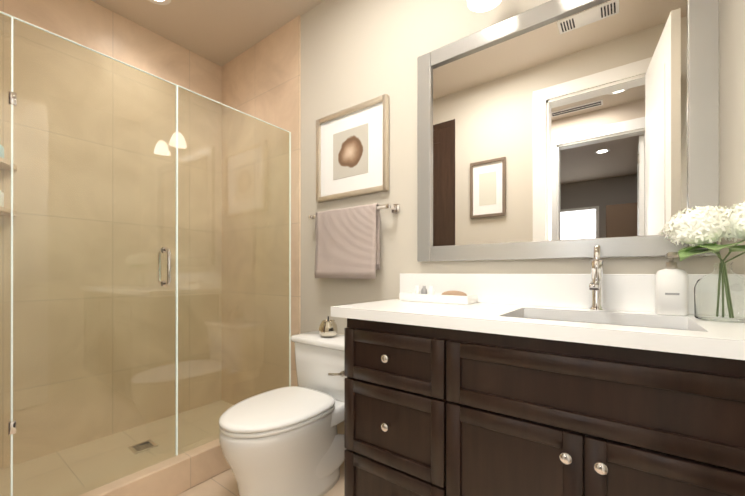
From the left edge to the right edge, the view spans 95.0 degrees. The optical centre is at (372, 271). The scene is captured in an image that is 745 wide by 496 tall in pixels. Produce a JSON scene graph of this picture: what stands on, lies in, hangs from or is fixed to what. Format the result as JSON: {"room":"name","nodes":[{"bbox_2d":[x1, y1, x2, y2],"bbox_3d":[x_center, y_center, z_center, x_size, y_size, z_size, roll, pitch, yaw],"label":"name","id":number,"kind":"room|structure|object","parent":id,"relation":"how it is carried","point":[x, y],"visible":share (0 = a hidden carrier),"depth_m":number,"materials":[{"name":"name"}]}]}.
{"room":"bathroom","nodes":[
{"label":"bathroom","id":0,"kind":"room"},
{"bbox_2d":[0,0,221,469],"bbox_3d":[-1.643,-0.284,2.090,0.100,2.610,1.680,0,0,37],"label":"wall","id":1,"kind":"structure","parent":0,"point":[90,24],"depth_m":2.04,"materials":[{"name":"tile"}]},
{"bbox_2d":[91,0,323,66],"bbox_3d":[-0.295,-1.631,1.088,3.461,0.080,1.680,0,0,37],"label":"ceiling","id":2,"kind":"structure","parent":0,"point":[221,33],"depth_m":2.15,"materials":[{"name":"beige paint"}]},
{"bbox_2d":[148,0,170,4],"bbox_3d":[-1.242,-1.587,1.942,0.170,0.006,0.170,0,0,37],"label":"recessed light","id":3,"kind":"object","parent":2,"relation":"in","point":[162,2],"visible":1,"depth_m":2.00,"materials":[{"name":"white"}]},
{"bbox_2d":[301,0,744,433],"bbox_3d":[0.177,-0.285,1.721,3.461,2.610,0.100,0,0,37],"label":"wall","id":4,"kind":"structure","parent":0,"point":[355,52],"depth_m":1.70,"materials":[{"name":"beige paint"}]},
{"bbox_2d":[221,15,300,404],"bbox_3d":[-0.808,-0.284,2.383,0.890,2.610,0.012,0,0,37],"label":"wall tile","id":5,"kind":"structure","parent":4,"relation":"attached to","point":[261,79],"depth_m":2.34,"materials":[{"name":"beige tile"}]},
{"bbox_2d":[316,94,388,201],"bbox_3d":[-0.123,-0.650,1.861,0.502,0.480,0.027,0,0,37],"label":"framed picture","id":6,"kind":"object","parent":4,"relation":"attached to","point":[352,151],"visible":1,"depth_m":1.84,"materials":[{"name":"beige"}]},
{"bbox_2d":[308,203,399,278],"bbox_3d":[-0.127,-0.152,1.822,0.584,0.374,0.093,0,0,37],"label":"towel rail","id":7,"kind":"object","parent":4,"relation":"attached to","point":[347,243],"visible":1,"depth_m":1.77,"materials":[{"name":"silver metal"}]},
{"bbox_2d":[467,0,500,11],"bbox_3d":[0.569,-1.135,1.243,0.432,0.210,0.193,0,0,37],"label":"sconce","id":8,"kind":"object","parent":4,"relation":"attached to","point":[480,5],"visible":1,"depth_m":1.33,"materials":[{"name":"white glass"}]},
{"bbox_2d":[417,0,719,261],"bbox_3d":[0.620,-0.526,1.307,1.003,0.956,0.029,0,0,37],"label":"mirror","id":9,"kind":"object","parent":4,"relation":"attached to","point":[562,129],"visible":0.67,"depth_m":1.24,"materials":[{"name":"silver metal"}]},
{"bbox_2d":[400,273,744,316],"bbox_3d":[0.779,0.069,1.195,1.598,0.122,0.018,0,0,37],"label":"backsplash","id":10,"kind":"structure","parent":4,"relation":"attached to","point":[624,291],"depth_m":1.24,"materials":[{"name":"white stone"}]},
{"bbox_3d":[-0.759,-0.286,0.462,3.261,2.610,0.124,0,0,37],"label":"wall","id":11,"kind":"structure","parent":0,"visible":0},
{"bbox_2d":[0,157,16,215],"bbox_3d":[-1.794,-0.412,1.517,0.340,0.251,0.340,0,0,37],"label":"shelves","id":12,"kind":"object","parent":11,"relation":"attached to","point":[3,209],"depth_m":1.66,"materials":[{"name":"tile"}]},
{"bbox_2d":[0,190,3,206],"bbox_3d":[-1.839,-0.364,1.666,0.055,0.115,0.055,0,0,25],"label":"bottle","id":13,"kind":"object","parent":12,"relation":"on","point":[2,197],"depth_m":1.67,"materials":[{"name":"white"}]},
{"bbox_2d":[0,144,3,157],"bbox_3d":[-1.836,-0.598,1.668,0.051,0.120,0.051,0,0,25],"label":"bottle","id":14,"kind":"object","parent":12,"relation":"on","point":[2,156],"depth_m":1.67,"materials":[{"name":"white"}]},
{"label":"outside","id":15,"kind":"structure","parent":0,"visible":0},
{"bbox_2d":[0,400,343,495],"bbox_3d":[-0.295,1.034,1.085,3.461,0.090,1.680,0,0,37],"label":"floor","id":16,"kind":"structure","parent":15,"point":[81,469],"depth_m":1.78,"materials":[{"name":"tile"}]},
{"bbox_2d":[127,439,157,453],"bbox_3d":[-1.298,0.988,1.931,0.116,0.004,0.116,0,0,37],"label":"shower drain","id":17,"kind":"object","parent":16,"relation":"on","point":[150,443],"depth_m":1.93,"materials":[{"name":"silver metal"}]},
{"bbox_2d":[59,433,229,495],"bbox_3d":[-0.955,0.945,1.581,0.130,0.150,1.448,0,0,37],"label":"curb","id":18,"kind":"object","parent":16,"relation":"on","point":[181,472],"visible":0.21,"depth_m":1.54,"materials":[{"name":"tile"}]},
{"bbox_2d":[0,11,290,495],"bbox_3d":[-0.952,-0.009,1.586,0.115,1.753,1.451,0,0,37],"label":"glass","id":19,"kind":"object","parent":18,"relation":"on","point":[12,102],"visible":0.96,"depth_m":1.46,"materials":[{"name":"clear glass"}]},
{"bbox_2d":[219,331,346,495],"bbox_3d":[-0.360,0.683,1.600,0.464,0.673,0.713,0,0,37],"label":"toilet","id":20,"kind":"object","parent":16,"relation":"on","point":[286,441],"visible":0.9,"depth_m":1.46,"materials":[{"name":"white ceramic"}]},
{"bbox_2d":[319,316,337,337],"bbox_3d":[-0.235,0.292,1.818,0.102,0.108,0.102,0,0,37],"label":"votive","id":21,"kind":"object","parent":20,"relation":"on","point":[328,328],"visible":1,"depth_m":1.78,"materials":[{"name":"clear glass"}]},
{"bbox_2d":[331,313,744,495],"bbox_3d":[0.635,0.593,0.993,1.518,0.853,0.512,0,0,37],"label":"bathroom vanity","id":22,"kind":"object","parent":16,"relation":"on","point":[596,382],"depth_m":0.89,"materials":[{"name":"brown wood"}]},
{"bbox_2d":[331,299,744,352],"bbox_3d":[0.634,0.148,1.000,1.598,0.037,0.502,0,0,37],"label":"countertop","id":23,"kind":"structure","parent":22,"relation":"on","point":[696,333],"depth_m":0.98,"materials":[{"name":"white stone"}]},
{"bbox_2d":[399,286,476,304],"bbox_3d":[0.279,0.096,1.476,0.315,0.066,0.110,0,0,37],"label":"tray","id":24,"kind":"object","parent":23,"relation":"on","point":[447,297],"visible":1,"depth_m":1.43,"materials":[{"name":"white ceramic"}]},
{"bbox_2d":[587,245,606,308],"bbox_3d":[0.723,0.020,1.106,0.051,0.220,0.162,0,0,37],"label":"faucet","id":25,"kind":"object","parent":23,"relation":"on","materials":[{"name":"silver metal"}]},
{"bbox_2d":[527,313,682,328],"bbox_3d":[0.638,0.231,0.991,0.455,0.152,0.321,0,0,37],"label":"sink","id":26,"kind":"object","parent":23,"relation":"in","point":[528,314],"depth_m":1.10,"materials":[{"name":"white ceramic"}]},
{"bbox_2d":[655,252,687,315],"bbox_3d":[0.895,0.036,1.021,0.074,0.186,0.068,0,0,37],"label":"soap dispenser","id":27,"kind":"object","parent":23,"relation":"on","point":[671,288],"visible":1,"depth_m":1.01,"materials":[{"name":"white plastic"}]},
{"bbox_2d":[664,201,744,322],"bbox_3d":[0.951,-0.032,0.880,0.307,0.320,0.223,0,0,37],"label":"vase","id":28,"kind":"object","parent":23,"relation":"on","point":[700,227],"visible":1,"depth_m":0.90,"materials":[{"name":"white plant"}]}
]}

